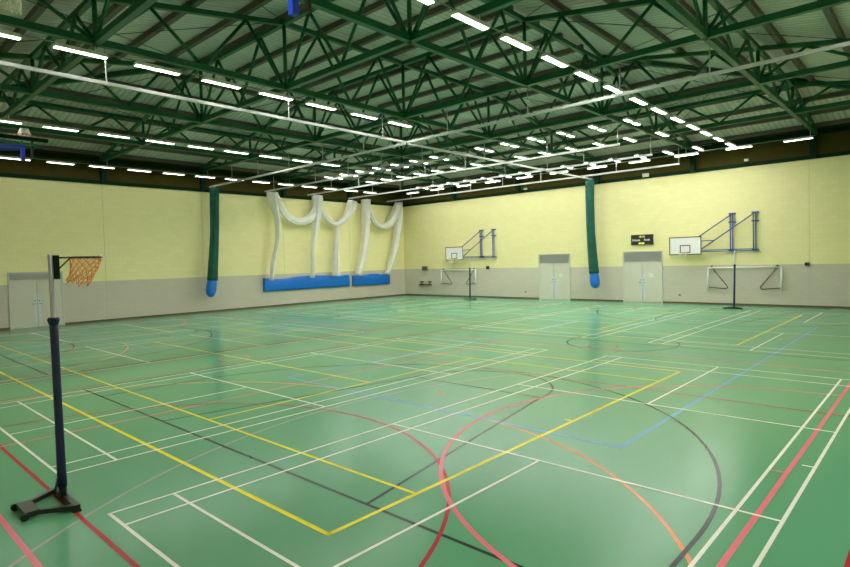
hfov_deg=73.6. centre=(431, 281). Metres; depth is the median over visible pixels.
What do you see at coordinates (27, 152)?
trim
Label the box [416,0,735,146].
ceiling light
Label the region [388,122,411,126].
diffuser
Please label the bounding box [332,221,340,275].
curtain
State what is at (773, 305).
baseboard
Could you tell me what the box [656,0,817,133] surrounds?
roof truss
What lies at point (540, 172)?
track
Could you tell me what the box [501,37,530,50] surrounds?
diffuser
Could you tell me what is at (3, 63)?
track
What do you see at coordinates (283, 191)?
trim
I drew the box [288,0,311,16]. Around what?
hoop
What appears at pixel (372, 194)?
track
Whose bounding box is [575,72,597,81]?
diffuser
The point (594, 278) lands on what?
net
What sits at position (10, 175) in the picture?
trim
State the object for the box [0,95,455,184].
roof truss
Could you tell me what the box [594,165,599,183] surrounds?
trim
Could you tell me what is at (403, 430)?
floor
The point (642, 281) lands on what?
door
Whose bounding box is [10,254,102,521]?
post
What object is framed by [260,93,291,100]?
diffuser
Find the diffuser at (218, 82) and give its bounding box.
[202,80,238,88]
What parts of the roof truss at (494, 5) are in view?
vertical post, vertical post, vertical post, vertical post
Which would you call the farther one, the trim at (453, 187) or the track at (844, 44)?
the trim at (453, 187)
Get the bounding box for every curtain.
[267,192,280,280]
[310,195,322,277]
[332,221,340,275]
[355,199,370,275]
[385,202,402,274]
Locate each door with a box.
[7,271,64,329]
[538,253,569,299]
[623,251,662,302]
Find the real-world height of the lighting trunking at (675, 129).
0.256 m
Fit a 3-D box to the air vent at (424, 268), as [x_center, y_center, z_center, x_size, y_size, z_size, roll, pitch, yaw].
[-0.597,-1.074,47.706,0.620,0.400,0.120,0,3,42]
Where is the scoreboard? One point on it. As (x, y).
(645, 239)
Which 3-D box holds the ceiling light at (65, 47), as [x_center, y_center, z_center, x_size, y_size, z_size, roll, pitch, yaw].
[-5.910,-6.324,18.494,0.270,0.256,15.050,0,3,42]
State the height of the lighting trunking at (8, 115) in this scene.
0.256 m
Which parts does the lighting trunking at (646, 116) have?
ceiling light, ceiling light, ceiling light, ceiling light, ceiling light, ceiling light, ceiling light, ceiling light, ceiling light, ceiling light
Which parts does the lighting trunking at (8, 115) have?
ceiling light, ceiling light, ceiling light, ceiling light, ceiling light, ceiling light, ceiling light, ceiling light, ceiling light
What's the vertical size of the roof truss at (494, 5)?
2.335 m
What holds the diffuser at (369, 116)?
attached to the ceiling light at (65, 47)
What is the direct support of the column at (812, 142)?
attached to the wall at (803, 206)
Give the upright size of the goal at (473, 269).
1.310 m
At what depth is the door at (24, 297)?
29.28 m
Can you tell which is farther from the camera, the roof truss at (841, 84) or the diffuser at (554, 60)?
the roof truss at (841, 84)
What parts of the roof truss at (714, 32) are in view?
vertical post, vertical post, vertical post, vertical post, vertical post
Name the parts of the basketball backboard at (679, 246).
arm, arm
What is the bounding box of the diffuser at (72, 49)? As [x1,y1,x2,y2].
[54,46,106,58]
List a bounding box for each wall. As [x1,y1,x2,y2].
[0,148,404,328]
[402,123,849,306]
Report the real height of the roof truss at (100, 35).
1.336 m
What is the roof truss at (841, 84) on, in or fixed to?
attached to the ceiling
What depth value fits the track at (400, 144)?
28.34 m
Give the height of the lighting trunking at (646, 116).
0.256 m
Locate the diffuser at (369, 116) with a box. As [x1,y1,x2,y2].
[351,114,375,119]
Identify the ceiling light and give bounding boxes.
[0,29,412,126]
[88,164,114,168]
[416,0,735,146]
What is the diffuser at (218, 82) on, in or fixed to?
attached to the ceiling light at (65, 47)
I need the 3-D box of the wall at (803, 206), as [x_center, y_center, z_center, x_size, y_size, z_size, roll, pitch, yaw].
[10.980,-3.436,37.335,36.000,9.480,0.304,0,3,42]
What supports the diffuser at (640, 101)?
attached to the ceiling light at (462, 16)
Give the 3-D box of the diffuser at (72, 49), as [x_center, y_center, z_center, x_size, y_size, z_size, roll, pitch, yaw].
[-9.194,-5.995,14.877,0.164,0.026,1.200,0,3,42]
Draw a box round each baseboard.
[0,294,404,330]
[405,294,849,308]
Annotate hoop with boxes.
[0,0,21,14]
[0,128,47,160]
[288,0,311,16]
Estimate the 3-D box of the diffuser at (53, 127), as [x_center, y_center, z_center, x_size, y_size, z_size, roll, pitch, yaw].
[-14.941,-6.138,22.858,0.164,0.026,1.200,0,3,42]
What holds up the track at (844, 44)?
hanging from the roof truss at (675, 9)
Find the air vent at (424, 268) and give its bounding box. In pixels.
[422,266,427,270]
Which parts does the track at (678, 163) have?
rail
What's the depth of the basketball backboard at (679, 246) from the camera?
32.68 m
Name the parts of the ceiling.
bracing rod, bracing rod, bracing rod, bracing rod, bracing rod, bracing rod, bracing rod, bracing rod, bracing rod, bracing rod, bracing rod, bracing rod, bracing rod, bracing rod, bracing rod, bracing rod, bracing rod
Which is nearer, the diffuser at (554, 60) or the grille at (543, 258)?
the diffuser at (554, 60)
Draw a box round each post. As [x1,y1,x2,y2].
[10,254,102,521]
[464,257,475,299]
[723,249,742,309]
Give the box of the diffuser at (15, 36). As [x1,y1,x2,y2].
[0,33,20,39]
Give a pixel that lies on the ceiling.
(202, 35)
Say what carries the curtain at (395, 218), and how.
hanging from the net at (395, 218)
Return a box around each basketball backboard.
[445,229,496,262]
[669,211,758,258]
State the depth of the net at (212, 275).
35.53 m
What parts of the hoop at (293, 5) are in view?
blue post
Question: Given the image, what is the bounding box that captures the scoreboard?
[631,234,653,244]
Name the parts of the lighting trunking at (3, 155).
ceiling light, ceiling light, ceiling light, ceiling light, ceiling light, ceiling light, ceiling light, ceiling light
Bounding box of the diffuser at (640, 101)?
[631,98,645,104]
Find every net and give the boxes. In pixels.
[206,187,218,296]
[263,192,357,290]
[352,199,402,285]
[585,180,599,287]
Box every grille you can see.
[9,272,60,279]
[539,254,567,262]
[624,251,660,261]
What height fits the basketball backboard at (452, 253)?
2.517 m
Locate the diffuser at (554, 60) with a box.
[542,56,566,67]
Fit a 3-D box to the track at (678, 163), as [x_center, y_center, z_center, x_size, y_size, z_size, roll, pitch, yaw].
[11.516,-6.979,33.559,6.010,0.955,0.085,0,3,42]
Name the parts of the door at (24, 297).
push plate, push plate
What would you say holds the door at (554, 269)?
in the wall at (803, 206)
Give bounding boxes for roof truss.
[0,0,157,123]
[0,0,599,164]
[0,52,520,175]
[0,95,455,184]
[99,0,522,161]
[199,0,849,171]
[281,38,849,179]
[299,0,696,150]
[347,80,849,186]
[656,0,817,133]
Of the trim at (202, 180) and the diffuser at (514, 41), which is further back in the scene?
the trim at (202, 180)
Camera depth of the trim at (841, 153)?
34.30 m
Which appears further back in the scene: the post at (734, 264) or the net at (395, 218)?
the net at (395, 218)
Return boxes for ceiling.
[0,0,849,189]
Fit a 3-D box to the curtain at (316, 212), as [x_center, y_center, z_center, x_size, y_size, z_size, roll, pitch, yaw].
[-8.501,-3.276,41.584,1.019,6.015,1.081,0,3,42]
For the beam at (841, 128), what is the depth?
31.97 m
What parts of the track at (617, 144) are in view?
rail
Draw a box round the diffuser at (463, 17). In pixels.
[452,13,487,29]
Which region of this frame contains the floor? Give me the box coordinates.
[0,295,849,566]
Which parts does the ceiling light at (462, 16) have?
ceiling light, ceiling light, ceiling light, lighting trunking, ceiling light, ceiling light, ceiling light, ceiling light, ceiling light, ceiling light, ceiling light, ceiling light, ceiling light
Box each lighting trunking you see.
[0,115,340,166]
[0,155,373,191]
[337,116,647,175]
[374,129,677,180]
[406,130,814,192]
[422,144,711,186]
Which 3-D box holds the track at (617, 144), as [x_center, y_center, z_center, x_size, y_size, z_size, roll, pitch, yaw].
[6.203,-6.631,27.656,6.080,0.955,0.085,0,3,42]
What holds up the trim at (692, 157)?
attached to the wall at (803, 206)
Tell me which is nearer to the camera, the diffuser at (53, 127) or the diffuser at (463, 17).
the diffuser at (463, 17)
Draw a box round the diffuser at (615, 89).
[605,86,621,92]
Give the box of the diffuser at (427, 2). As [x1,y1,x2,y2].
[419,0,433,4]
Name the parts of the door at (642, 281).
push plate, push plate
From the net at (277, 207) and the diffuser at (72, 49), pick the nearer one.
the diffuser at (72, 49)
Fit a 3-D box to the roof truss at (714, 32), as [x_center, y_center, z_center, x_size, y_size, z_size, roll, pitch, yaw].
[-1.342,-7.935,23.721,35.925,2.335,0.165,0,3,42]
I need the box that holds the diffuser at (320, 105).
[307,103,335,109]
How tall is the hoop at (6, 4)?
0.964 m
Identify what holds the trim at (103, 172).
attached to the wall at (153, 243)
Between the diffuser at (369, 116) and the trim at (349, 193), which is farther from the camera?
the trim at (349, 193)
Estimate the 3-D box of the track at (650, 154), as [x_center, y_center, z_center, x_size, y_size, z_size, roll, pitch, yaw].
[8.789,-6.800,30.503,6.080,0.955,0.085,0,3,42]
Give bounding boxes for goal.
[441,268,476,284]
[707,265,782,290]
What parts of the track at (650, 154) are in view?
rail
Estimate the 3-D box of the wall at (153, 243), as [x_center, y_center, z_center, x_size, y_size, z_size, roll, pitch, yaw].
[-14.555,-2.748,36.209,0.304,9.480,35.730,0,3,42]
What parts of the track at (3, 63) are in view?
hanger rod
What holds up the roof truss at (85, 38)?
attached to the ceiling
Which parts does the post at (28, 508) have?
frame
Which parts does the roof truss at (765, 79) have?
vertical post, vertical post, vertical post, vertical post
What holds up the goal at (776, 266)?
attached to the wall at (803, 206)
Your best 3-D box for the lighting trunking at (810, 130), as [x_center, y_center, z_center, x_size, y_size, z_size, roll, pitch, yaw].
[8.293,-7.273,37.056,28.006,0.416,0.270,0,3,42]
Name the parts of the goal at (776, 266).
post, folded frame, folded frame, post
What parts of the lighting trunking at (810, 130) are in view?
ceiling light, ceiling light, ceiling light, ceiling light, ceiling light, ceiling light, ceiling light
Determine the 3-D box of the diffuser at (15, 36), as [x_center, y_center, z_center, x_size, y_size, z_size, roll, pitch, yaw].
[-10.490,-5.911,13.450,0.164,0.026,1.200,0,3,42]
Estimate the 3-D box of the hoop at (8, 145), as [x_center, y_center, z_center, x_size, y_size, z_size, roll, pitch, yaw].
[-16.244,-5.424,20.833,1.800,1.740,3.650,0,3,42]
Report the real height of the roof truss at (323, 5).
2.335 m
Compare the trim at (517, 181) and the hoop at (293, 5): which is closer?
the hoop at (293, 5)
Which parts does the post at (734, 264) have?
frame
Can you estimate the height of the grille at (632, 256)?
0.600 m
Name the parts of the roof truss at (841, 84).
vertical post, vertical post, vertical post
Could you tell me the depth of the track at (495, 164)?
34.43 m
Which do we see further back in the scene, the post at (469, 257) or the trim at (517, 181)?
the post at (469, 257)
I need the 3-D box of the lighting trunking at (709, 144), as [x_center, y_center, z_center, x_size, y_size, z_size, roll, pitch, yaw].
[6.782,-7.329,37.432,21.771,0.256,1.240,0,3,42]
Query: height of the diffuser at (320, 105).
0.026 m
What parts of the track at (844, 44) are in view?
hanger rod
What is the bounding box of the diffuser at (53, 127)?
[44,126,77,131]
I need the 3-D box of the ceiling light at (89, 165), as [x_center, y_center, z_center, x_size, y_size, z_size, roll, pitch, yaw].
[-17.910,-6.229,30.789,0.270,0.106,1.240,0,3,42]
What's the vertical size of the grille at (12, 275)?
0.340 m
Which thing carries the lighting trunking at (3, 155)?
attached to the roof truss at (714, 32)
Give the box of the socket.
[58,486,66,498]
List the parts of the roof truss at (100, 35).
vertical post, vertical post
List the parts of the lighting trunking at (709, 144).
ceiling light, ceiling light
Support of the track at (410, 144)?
hanging from the roof truss at (765, 79)
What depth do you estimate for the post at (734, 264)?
29.65 m
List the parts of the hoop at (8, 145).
blue arm, blue arm, green arm, green arm, blue post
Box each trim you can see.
[0,150,401,192]
[0,173,393,205]
[99,161,106,184]
[199,172,205,191]
[281,180,286,197]
[347,187,351,199]
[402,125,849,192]
[403,150,849,206]
[451,185,455,200]
[515,176,520,192]
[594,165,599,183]
[690,150,695,172]
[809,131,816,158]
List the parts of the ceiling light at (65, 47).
ceiling light, ceiling light, lighting trunking, ceiling light, ceiling light, ceiling light, ceiling light, ceiling light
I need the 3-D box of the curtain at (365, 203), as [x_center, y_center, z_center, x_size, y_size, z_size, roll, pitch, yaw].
[-5.502,-3.458,44.887,0.993,6.036,1.492,0,3,42]
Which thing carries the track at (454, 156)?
hanging from the roof truss at (24, 89)
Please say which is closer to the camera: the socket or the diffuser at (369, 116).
the socket
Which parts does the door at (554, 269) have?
push plate, push plate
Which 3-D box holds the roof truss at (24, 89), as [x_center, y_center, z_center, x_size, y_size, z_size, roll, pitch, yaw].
[-5.627,-7.973,27.793,0.165,2.335,35.655,0,3,42]
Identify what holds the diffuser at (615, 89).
attached to the ceiling light at (462, 16)
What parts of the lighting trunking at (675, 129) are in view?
ceiling light, ceiling light, ceiling light, ceiling light, ceiling light, ceiling light, ceiling light, ceiling light, ceiling light, ceiling light, ceiling light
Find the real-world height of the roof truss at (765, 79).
2.335 m
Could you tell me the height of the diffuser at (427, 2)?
0.026 m
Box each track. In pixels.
[0,49,405,142]
[209,136,405,187]
[265,154,461,191]
[307,162,503,195]
[348,170,541,198]
[387,172,577,201]
[407,41,849,142]
[407,140,591,179]
[507,124,619,162]
[546,137,652,170]
[580,147,679,176]
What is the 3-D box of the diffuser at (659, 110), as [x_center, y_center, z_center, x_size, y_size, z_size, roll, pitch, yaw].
[8.972,-6.728,22.432,0.164,0.026,1.200,0,3,42]
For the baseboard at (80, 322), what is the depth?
36.34 m
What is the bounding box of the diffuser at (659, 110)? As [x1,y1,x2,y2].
[652,108,666,113]

